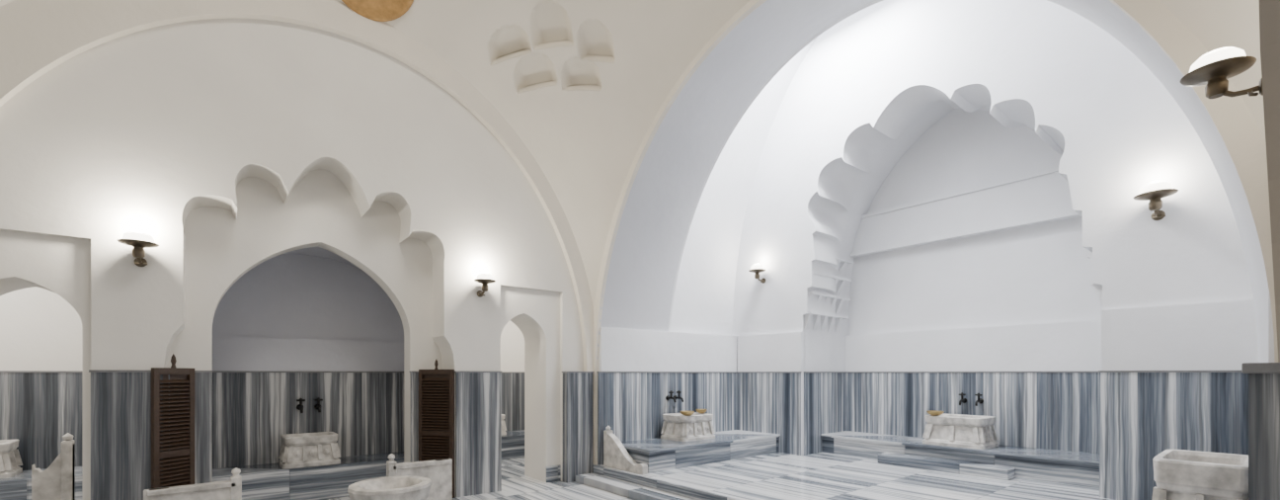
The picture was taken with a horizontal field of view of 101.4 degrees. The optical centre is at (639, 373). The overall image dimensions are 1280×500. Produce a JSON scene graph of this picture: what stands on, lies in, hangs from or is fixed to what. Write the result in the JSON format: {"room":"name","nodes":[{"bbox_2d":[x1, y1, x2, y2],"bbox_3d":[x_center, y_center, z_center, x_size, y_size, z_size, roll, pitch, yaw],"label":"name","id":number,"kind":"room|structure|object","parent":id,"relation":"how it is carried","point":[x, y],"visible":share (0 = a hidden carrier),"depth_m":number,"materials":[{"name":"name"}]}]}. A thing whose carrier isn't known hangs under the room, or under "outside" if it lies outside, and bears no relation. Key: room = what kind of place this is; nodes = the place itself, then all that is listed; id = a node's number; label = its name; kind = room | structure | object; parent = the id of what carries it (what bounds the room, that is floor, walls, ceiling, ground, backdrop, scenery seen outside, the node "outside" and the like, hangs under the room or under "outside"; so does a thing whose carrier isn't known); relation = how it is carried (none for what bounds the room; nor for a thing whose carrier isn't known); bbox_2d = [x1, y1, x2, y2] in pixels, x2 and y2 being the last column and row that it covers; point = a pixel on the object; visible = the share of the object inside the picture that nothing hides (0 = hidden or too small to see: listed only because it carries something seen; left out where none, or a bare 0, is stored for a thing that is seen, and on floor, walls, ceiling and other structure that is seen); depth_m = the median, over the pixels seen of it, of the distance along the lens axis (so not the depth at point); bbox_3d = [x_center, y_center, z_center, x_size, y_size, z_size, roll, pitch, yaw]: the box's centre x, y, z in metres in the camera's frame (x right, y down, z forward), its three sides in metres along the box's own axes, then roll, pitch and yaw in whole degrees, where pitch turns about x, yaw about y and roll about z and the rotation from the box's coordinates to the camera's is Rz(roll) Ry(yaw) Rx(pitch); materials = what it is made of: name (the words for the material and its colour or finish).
{"room":"spa","nodes":[
{"label":"spa","id":0,"kind":"room"},
{"bbox_2d":[0,286,82,370],"bbox_3d":[-7.572,-0.310,5.508,3.600,3.600,0.100,0,0,-39],"label":"wall","id":1,"kind":"structure","parent":0,"point":[40,330],"depth_m":5.99,"materials":[{"name":"white paint"}]},
{"bbox_2d":[0,370,82,470],"bbox_3d":[-7.531,0.730,5.457,3.616,1.520,0.046,0,0,-39],"label":"trim","id":2,"kind":"structure","parent":1,"relation":"attached to","point":[38,408],"depth_m":5.99,"materials":[{"name":"stone"}]},
{"bbox_2d":[0,159,559,499],"bbox_3d":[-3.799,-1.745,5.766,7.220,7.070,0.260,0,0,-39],"label":"wall","id":3,"kind":"structure","parent":0,"point":[319,210],"depth_m":5.75,"materials":[{"name":"white paint"}]},
{"bbox_2d":[194,370,212,483],"bbox_3d":[-4.371,0.730,5.114,0.306,1.520,0.046,0,0,-39],"label":"trim","id":4,"kind":"structure","parent":3,"relation":"attached to","point":[202,378],"depth_m":5.15,"materials":[{"name":"stone"}]},
{"bbox_2d":[409,371,418,462],"bbox_3d":[-2.664,0.730,6.502,0.366,1.520,0.046,0,0,-39],"label":"trim","id":5,"kind":"structure","parent":3,"relation":"attached to","point":[414,375],"depth_m":6.40,"materials":[{"name":"stone"}]},
{"bbox_2d":[0,17,583,496],"bbox_3d":[-3.454,-1.760,5.357,7.200,7.100,0.070,0,0,-39],"label":"wall","id":6,"kind":"structure","parent":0,"point":[117,138],"depth_m":4.98,"materials":[{"name":"beige paint"}]},
{"bbox_2d":[0,0,593,371],"bbox_3d":[-3.418,-1.760,5.289,7.270,7.080,0.100,0,0,-39],"label":"wall","id":7,"kind":"structure","parent":0,"point":[37,37],"depth_m":4.97,"materials":[{"name":"beige paint"}]},
{"bbox_2d":[88,369,162,499],"bbox_3d":[-4.413,0.730,4.512,0.461,1.520,0.046,0,0,-39],"label":"trim","id":8,"kind":"structure","parent":7,"relation":"attached to","point":[120,399],"depth_m":4.47,"materials":[{"name":"stone"}]},
{"bbox_2d":[117,230,159,266],"bbox_3d":[-4.272,-1.071,4.461,0.261,0.284,0.287,0,0,-39],"label":"wall lamp","id":9,"kind":"object","parent":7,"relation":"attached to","point":[139,240],"visible":1,"depth_m":4.42,"materials":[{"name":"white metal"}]},
{"bbox_2d":[151,353,194,487],"bbox_3d":[-4.208,0.655,4.724,0.040,1.670,0.336,0,0,14],"label":"wooden shutter","id":10,"kind":"object","parent":7,"relation":"attached to","point":[178,464],"visible":0.88,"depth_m":4.71,"materials":[{"name":"brown wood"}]},
{"bbox_2d":[418,359,454,497],"bbox_3d":[-2.459,0.655,6.321,0.464,1.670,0.041,0,0,14],"label":"wooden shutter","id":11,"kind":"object","parent":7,"relation":"attached to","point":[436,386],"visible":0.72,"depth_m":6.31,"materials":[{"name":"brown wood"}]},
{"bbox_2d":[454,370,502,497],"bbox_3d":[-1.992,0.730,6.480,0.591,1.520,0.046,0,0,-39],"label":"trim","id":12,"kind":"structure","parent":7,"relation":"attached to","point":[478,394],"depth_m":6.46,"materials":[{"name":"stone"}]},
{"bbox_2d":[474,271,495,297],"bbox_3d":[-1.898,-1.091,6.392,0.261,0.284,0.287,0,0,-39],"label":"wall lamp","id":13,"kind":"object","parent":7,"relation":"attached to","point":[484,278],"visible":1,"depth_m":6.34,"materials":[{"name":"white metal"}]},
{"bbox_2d":[546,464,560,481],"bbox_3d":[-1.196,1.380,7.225,0.220,0.220,0.020,0,0,-39],"label":"baseboard","id":14,"kind":"structure","parent":7,"relation":"attached to","point":[553,472],"depth_m":7.22,"materials":[{"name":"stone"}]},
{"bbox_2d":[561,371,593,481],"bbox_3d":[-0.868,0.730,7.337,0.446,1.520,0.136,0,0,-39],"label":"trim","id":15,"kind":"structure","parent":7,"relation":"attached to","point":[578,386],"depth_m":7.26,"materials":[{"name":"stone"}]},
{"bbox_2d":[212,253,403,341],"bbox_3d":[-4.247,-0.160,6.729,3.100,3.300,0.100,0,0,-39],"label":"wall","id":16,"kind":"structure","parent":0,"point":[284,295],"depth_m":6.67,"materials":[{"name":"paint"}]},
{"bbox_2d":[296,398,305,412],"bbox_3d":[-4.197,0.394,6.477,0.088,0.187,0.194,0,0,-39],"label":"water tap","id":17,"kind":"object","parent":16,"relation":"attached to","point":[299,406],"visible":1,"depth_m":6.47,"materials":[{"name":"black metal"}]},
{"bbox_2d":[212,370,403,468],"bbox_3d":[-4.174,0.730,6.639,2.516,1.520,0.046,0,0,-39],"label":"marble wall panel","id":18,"kind":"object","parent":16,"relation":"attached to","point":[252,410],"depth_m":6.54,"materials":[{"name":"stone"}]},
{"bbox_2d":[212,334,403,371],"bbox_3d":[-4.200,0.525,6.670,2.500,1.930,0.050,0,0,-39],"label":"trim","id":19,"kind":"structure","parent":16,"relation":"attached to","point":[229,353],"depth_m":6.60,"materials":[{"name":"paint"}]},
{"bbox_2d":[314,397,322,411],"bbox_3d":[-4.050,0.394,6.597,0.088,0.187,0.194,0,0,-39],"label":"water tap","id":20,"kind":"object","parent":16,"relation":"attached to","point":[316,406],"visible":1,"depth_m":6.59,"materials":[{"name":"black metal"}]},
{"bbox_2d":[283,245,361,269],"bbox_3d":[-3.941,-1.035,6.352,2.540,0.950,0.870,0,0,-39],"label":"ceiling","id":21,"kind":"structure","parent":0,"point":[317,251],"depth_m":6.57,"materials":[{"name":"paint"}]},
{"bbox_2d":[323,457,635,499],"bbox_3d":[-2.426,1.640,1.636,10.300,0.300,13.600,0,0,-39],"label":"floor","id":22,"kind":"structure","parent":0,"point":[516,485],"depth_m":6.66,"materials":[{"name":"stone"}]},
{"bbox_2d":[0,465,82,499],"bbox_3d":[-7.256,1.290,5.159,3.450,0.400,0.760,0,0,-39],"label":"bench","id":23,"kind":"object","parent":22,"relation":"on","point":[19,486],"visible":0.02,"depth_m":5.41,"materials":[{"name":"grey stone"}]},
{"bbox_2d":[0,439,22,478],"bbox_3d":[-6.970,0.910,5.481,0.600,0.360,0.502,0,0,-39],"label":"basin","id":24,"kind":"object","parent":23,"relation":"on","point":[10,457],"visible":1,"depth_m":5.53,"materials":[{"name":"white stone"}]},
{"bbox_2d":[31,432,75,499],"bbox_3d":[-5.175,1.010,4.621,0.240,0.960,0.120,0,0,-39],"label":"parapet","id":25,"kind":"object","parent":22,"relation":"on","point":[57,481],"visible":1,"depth_m":4.61,"materials":[{"name":"white stone"}]},
{"bbox_2d":[143,467,241,499],"bbox_3d":[-3.823,1.165,4.496,0.640,0.651,0.100,0,0,-39],"label":"parapet","id":26,"kind":"object","parent":22,"relation":"on","point":[231,489],"visible":1,"depth_m":4.51,"materials":[{"name":"white stone"}]},
{"bbox_2d":[212,451,403,499],"bbox_3d":[-3.969,1.290,6.387,2.440,0.400,0.620,0,0,-39],"label":"bench","id":27,"kind":"object","parent":22,"relation":"on","point":[267,481],"visible":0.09,"depth_m":6.09,"materials":[{"name":"grey stone"}]},
{"bbox_2d":[278,431,340,468],"bbox_3d":[-4.002,0.915,6.348,0.600,0.350,0.484,0,0,-39],"label":"basin","id":28,"kind":"object","parent":27,"relation":"on","point":[303,449],"visible":1,"depth_m":6.18,"materials":[{"name":"white stone"}]},
{"bbox_2d":[347,475,431,499],"bbox_3d":[-2.144,1.215,4.507,0.660,0.550,0.660,0,0,-39],"label":"basin","id":29,"kind":"object","parent":22,"relation":"on","point":[409,487],"visible":1,"depth_m":4.41,"materials":[{"name":"white stone"}]},
{"bbox_2d":[386,453,452,499],"bbox_3d":[-2.380,1.165,5.669,0.660,0.651,0.100,0,0,-39],"label":"parapet","id":30,"kind":"object","parent":22,"relation":"on","point":[440,471],"visible":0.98,"depth_m":5.72,"materials":[{"name":"white stone"}]},
{"bbox_2d":[501,429,524,459],"bbox_3d":[-2.712,1.290,9.240,2.330,0.400,0.760,0,0,-39],"label":"bench","id":31,"kind":"object","parent":22,"relation":"on","point":[513,442],"visible":0.02,"depth_m":9.18,"materials":[{"name":"grey stone"}]},
{"bbox_2d":[501,413,506,435],"bbox_3d":[-2.737,0.910,9.310,0.600,0.360,0.502,0,0,-39],"label":"basin","id":32,"kind":"object","parent":31,"relation":"on","point":[504,429],"visible":0.09,"depth_m":9.27,"materials":[{"name":"white stone"}]},
{"bbox_2d":[500,320,524,371],"bbox_3d":[-3.028,-0.310,9.589,2.400,3.600,0.100,0,0,-39],"label":"wall","id":33,"kind":"structure","parent":0,"point":[512,337],"depth_m":10.00,"materials":[{"name":"white paint"}]},
{"bbox_2d":[501,371,524,431],"bbox_3d":[-2.987,0.730,9.538,2.416,1.520,0.046,0,0,-39],"label":"trim","id":34,"kind":"structure","parent":33,"relation":"attached to","point":[513,382],"depth_m":9.98,"materials":[{"name":"stone"}]},
{"bbox_2d":[0,0,1265,307],"bbox_3d":[-1.180,-2.682,3.036,6.400,5.303,6.400,0,0,-39],"label":"ceiling","id":35,"kind":"structure","parent":0,"point":[582,84],"depth_m":6.21,"materials":[{"name":"beige paint"}]},
{"bbox_2d":[341,0,413,21],"bbox_3d":[-2.756,-4.110,5.399,0.839,0.599,0.616,0,0,-36],"label":"roundel","id":36,"kind":"object","parent":35,"relation":"attached to","point":[375,10],"visible":1,"depth_m":5.62,"materials":[{"name":"paint"}]},
{"bbox_2d":[575,472,695,499],"bbox_3d":[1.120,1.445,4.971,0.290,0.090,6.000,0,0,-39],"label":"step","id":37,"kind":"structure","parent":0,"point":[613,485],"depth_m":6.47,"materials":[{"name":"stone"}]},
{"bbox_2d":[598,326,737,371],"bbox_3d":[0.542,0.415,8.432,2.960,2.150,0.180,0,0,-39],"label":"wall","id":38,"kind":"structure","parent":0,"point":[620,349],"depth_m":8.18,"materials":[{"name":"white paint"}]},
{"bbox_2d":[596,371,736,465],"bbox_3d":[0.585,0.630,8.331,3.036,1.320,0.046,0,0,-39],"label":"trim","id":39,"kind":"structure","parent":38,"relation":"attached to","point":[633,404],"depth_m":8.02,"materials":[{"name":"stone"}]},
{"bbox_2d":[665,390,676,401],"bbox_3d":[0.493,0.354,8.112,0.088,0.187,0.194,0,0,-39],"label":"water tap","id":40,"kind":"object","parent":39,"relation":"attached to","point":[668,397],"visible":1,"depth_m":8.11,"materials":[{"name":"black metal"}]},
{"bbox_2d":[673,390,683,401],"bbox_3d":[0.617,0.354,8.213,0.088,0.187,0.194,0,0,-39],"label":"water tap","id":41,"kind":"object","parent":39,"relation":"attached to","point":[678,391],"visible":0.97,"depth_m":8.21,"materials":[{"name":"black metal"}]},
{"bbox_2d":[670,37,816,335],"bbox_3d":[3.018,-3.200,6.449,1.660,5.120,6.280,0,0,-39],"label":"ceiling","id":42,"kind":"structure","parent":0,"point":[703,299],"depth_m":8.73,"materials":[{"name":"white paint"}]},
{"bbox_2d":[737,331,802,455],"bbox_3d":[2.150,0.315,8.760,0.050,1.950,1.280,0,0,-39],"label":"wall","id":43,"kind":"structure","parent":0,"point":[776,352],"depth_m":8.65,"materials":[{"name":"white paint"}]},
{"bbox_2d":[736,371,801,455],"bbox_3d":[2.119,0.630,8.735,0.046,1.320,1.296,0,0,-39],"label":"trim","id":44,"kind":"structure","parent":43,"relation":"attached to","point":[769,402],"depth_m":8.63,"materials":[{"name":"stone"}]},
{"bbox_2d":[595,452,1113,499],"bbox_3d":[3.018,1.390,6.417,4.420,0.200,6.350,0,0,-39],"label":"floor","id":45,"kind":"structure","parent":0,"point":[777,475],"depth_m":6.19,"materials":[{"name":"stone"}]},
{"bbox_2d":[603,425,647,474],"bbox_3d":[-0.200,1.010,7.062,0.120,0.560,0.850,0,0,-39],"label":"parapet","id":46,"kind":"object","parent":45,"relation":"on","point":[615,454],"depth_m":7.15,"materials":[{"name":"white stone"}]},
{"bbox_2d":[621,429,780,473],"bbox_3d":[0.912,1.140,7.992,2.780,0.300,0.910,0,0,-39],"label":"bench","id":47,"kind":"object","parent":45,"relation":"on","point":[660,454],"visible":0.75,"depth_m":7.55,"materials":[{"name":"grey stone"}]},
{"bbox_2d":[660,411,715,441],"bbox_3d":[0.733,0.805,8.007,0.700,0.370,0.560,0,0,-39],"label":"basin","id":48,"kind":"object","parent":47,"relation":"on","point":[679,427],"visible":0.98,"depth_m":7.80,"materials":[{"name":"white stone"}]},
{"bbox_2d":[679,410,694,415],"bbox_3d":[0.695,0.586,7.705,0.220,0.062,0.220,0,0,-39],"label":"brass bowl","id":49,"kind":"object","parent":48,"relation":"on","point":[685,413],"visible":1,"depth_m":7.64,"materials":[{"name":"gold metal"}]},
{"bbox_2d":[695,408,707,412],"bbox_3d":[0.953,0.586,8.148,0.180,0.062,0.180,0,0,-39],"label":"brass bowl","id":50,"kind":"object","parent":48,"relation":"on","point":[697,410],"visible":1,"depth_m":8.08,"materials":[{"name":"gold metal"}]},
{"bbox_2d":[821,430,1099,487],"bbox_3d":[4.272,1.140,7.340,1.050,0.300,3.540,0,0,-39],"label":"bench","id":51,"kind":"object","parent":45,"relation":"on","point":[1004,462],"visible":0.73,"depth_m":6.79,"materials":[{"name":"grey stone"}]},
{"bbox_2d":[922,413,998,449],"bbox_3d":[4.455,0.790,7.296,0.620,0.400,0.800,0,0,-39],"label":"basin","id":52,"kind":"object","parent":51,"relation":"on","point":[977,432],"visible":0.99,"depth_m":7.08,"materials":[{"name":"white stone"}]},
{"bbox_2d":[926,409,944,415],"bbox_3d":[4.132,0.556,7.330,0.220,0.062,0.220,0,0,-39],"label":"brass bowl","id":53,"kind":"object","parent":52,"relation":"on","point":[930,412],"visible":1,"depth_m":7.27,"materials":[{"name":"gold metal"}]},
{"bbox_2d":[1151,449,1248,499],"bbox_3d":[3.984,0.940,3.691,0.840,0.700,0.502,0,0,-39],"label":"basin","id":54,"kind":"object","parent":45,"relation":"on","point":[1178,474],"visible":0.85,"depth_m":3.50,"materials":[{"name":"white stone"}]},
{"bbox_2d":[597,0,1274,362],"bbox_3d":[1.844,-2.055,5.508,1.350,4.050,6.160,0,0,-39],"label":"arch","id":55,"kind":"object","parent":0,"point":[671,177],"depth_m":6.54,"materials":[{"name":"white paint"}]},
{"bbox_2d":[593,0,1278,464],"bbox_3d":[1.610,-1.860,4.725,0.060,7.300,7.700,0,0,-39],"label":"wall","id":56,"kind":"structure","parent":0,"point":[1244,142],"depth_m":2.93,"materials":[{"name":"paint"}]},
{"bbox_2d":[593,464,740,499],"bbox_3d":[1.260,1.390,5.052,0.030,0.200,6.050,0,0,-39],"label":"trim","id":57,"kind":"structure","parent":56,"relation":"attached to","point":[692,493],"depth_m":6.27,"materials":[{"name":"stone"}]},
{"bbox_2d":[668,0,1265,331],"bbox_3d":[2.385,-2.260,5.935,0.070,8.100,7.000,0,0,-39],"label":"wall","id":58,"kind":"structure","parent":0,"point":[876,1],"depth_m":7.10,"materials":[{"name":"white paint"}]},
{"bbox_2d":[848,108,1102,334],"bbox_3d":[4.819,-1.460,7.785,0.100,5.900,4.000,0,0,-39],"label":"wall","id":59,"kind":"structure","parent":0,"point":[1041,273],"depth_m":7.68,"materials":[{"name":"white paint"}]},
{"bbox_2d":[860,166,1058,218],"bbox_3d":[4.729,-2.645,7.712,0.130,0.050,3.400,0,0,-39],"label":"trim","id":60,"kind":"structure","parent":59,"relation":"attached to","point":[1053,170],"depth_m":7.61,"materials":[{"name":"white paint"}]},
{"bbox_2d":[959,392,966,404],"bbox_3d":[4.648,0.364,7.556,0.194,0.187,0.088,0,0,-39],"label":"water tap","id":61,"kind":"object","parent":59,"relation":"attached to","point":[964,400],"visible":1,"depth_m":7.55,"materials":[{"name":"black metal"}]},
{"bbox_2d":[850,171,1080,256],"bbox_3d":[4.741,-2.360,7.722,0.100,0.600,3.500,0,0,-39],"label":"trim","id":62,"kind":"structure","parent":59,"relation":"attached to","point":[1049,194],"depth_m":7.59,"materials":[{"name":"white paint"}]},
{"bbox_2d":[846,371,1099,453],"bbox_3d":[4.691,0.630,7.681,0.046,1.320,3.616,0,0,-39],"label":"marble wall panel","id":63,"kind":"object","parent":59,"relation":"attached to","point":[1049,410],"depth_m":7.29,"materials":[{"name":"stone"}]},
{"bbox_2d":[845,320,1101,371],"bbox_3d":[4.741,0.315,7.722,0.100,1.950,3.600,0,0,-39],"label":"trim","id":64,"kind":"structure","parent":59,"relation":"attached to","point":[1076,346],"depth_m":7.45,"materials":[{"name":"white paint"}]},
{"bbox_2d":[974,393,983,405],"bbox_3d":[4.780,0.364,7.393,0.194,0.187,0.088,0,0,-39],"label":"water tap","id":65,"kind":"object","parent":59,"relation":"attached to","point":[980,400],"visible":1,"depth_m":7.38,"materials":[{"name":"black metal"}]},
{"bbox_2d":[732,0,1253,454],"bbox_3d":[3.665,-2.310,6.976,0.050,8.200,7.200,0,0,-39],"label":"wall","id":66,"kind":"structure","parent":0,"point":[1123,131],"depth_m":5.94,"materials":[{"name":"white paint"}]},
{"bbox_2d":[748,263,766,283],"bbox_3d":[1.973,-1.679,8.771,0.312,0.309,0.284,0,0,-39],"label":"wall lamp","id":67,"kind":"object","parent":66,"relation":"attached to","point":[757,269],"visible":1,"depth_m":8.71,"materials":[{"name":"white glass"}]},
{"bbox_2d":[803,371,846,455],"bbox_3d":[3.079,0.630,8.671,1.236,1.320,0.046,0,0,-39],"label":"trim","id":68,"kind":"structure","parent":66,"relation":"attached to","point":[825,392],"depth_m":8.57,"materials":[{"name":"stone"}]},
{"bbox_2d":[804,255,853,332],"bbox_3d":[3.114,-1.298,8.613,1.140,1.215,0.225,0,0,-39],"label":"trim","id":69,"kind":"structure","parent":66,"relation":"attached to","point":[838,300],"depth_m":8.67,"materials":[{"name":"white paint"}]},
{"bbox_2d":[803,84,1102,371],"bbox_3d":[4.268,-1.135,7.337,1.360,5.650,3.600,0,0,-39],"label":"arch","id":70,"kind":"object","parent":66,"relation":"attached to","point":[847,190],"visible":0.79,"depth_m":8.25,"materials":[{"name":"white paint"}]},
{"bbox_2d":[1087,252,1102,304],"bbox_3d":[5.282,-1.298,5.948,1.140,1.215,0.225,0,0,-39],"label":"trim","id":71,"kind":"structure","parent":66,"relation":"attached to","point":[1097,287],"depth_m":5.56,"materials":[{"name":"white paint"}]},
{"bbox_2d":[1098,370,1100,495],"bbox_3d":[5.332,0.630,5.902,1.236,1.320,0.046,0,0,-39],"label":"trim","id":72,"kind":"structure","parent":66,"relation":"attached to","point":[1098,370],"depth_m":5.52,"materials":[{"name":"stone"}]},
{"bbox_2d":[1132,180,1178,220],"bbox_3d":[4.976,-1.677,5.052,0.343,0.340,0.312,0,0,-39],"label":"wall lamp","id":73,"kind":"object","parent":66,"relation":"attached to","point":[1154,192],"visible":1,"depth_m":5.00,"materials":[{"name":"brown metal"}]},
{"bbox_2d":[1101,299,1258,370],"bbox_3d":[5.179,0.315,5.036,0.050,1.950,1.120,0,0,-39],"label":"wall","id":74,"kind":"structure","parent":0,"point":[1219,335],"depth_m":5.01,"materials":[{"name":"white paint"}]},
{"bbox_2d":[1099,370,1248,499],"bbox_3d":[5.148,0.630,5.011,0.046,1.320,1.136,0,0,-39],"label":"marble wall panel","id":75,"kind":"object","parent":74,"relation":"attached to","point":[1145,414],"depth_m":5.10,"materials":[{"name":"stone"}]},
{"bbox_2d":[1258,0,1279,362],"bbox_3d":[3.283,-1.510,2.477,6.220,6.000,0.402,0,0,-39],"label":"wall","id":76,"kind":"structure","parent":0,"point":[1269,10],"depth_m":1.82,"materials":[{"name":"beige paint"}]},
{"bbox_2d":[1179,46,1262,98],"bbox_3d":[2.543,-1.294,2.293,0.227,0.247,0.250,0,0,-39],"label":"wall lamp","id":77,"kind":"object","parent":76,"relation":"attached to","point":[1214,68],"depth_m":2.27,"materials":[{"name":"brown metal"}]},
{"bbox_2d":[1241,362,1279,499],"bbox_3d":[2.876,0.725,2.177,1.210,1.530,0.450,0,0,-39],"label":"trim","id":78,"kind":"structure","parent":76,"relation":"attached to","point":[1263,377],"depth_m":1.96,"materials":[{"name":"stone"}]}
]}

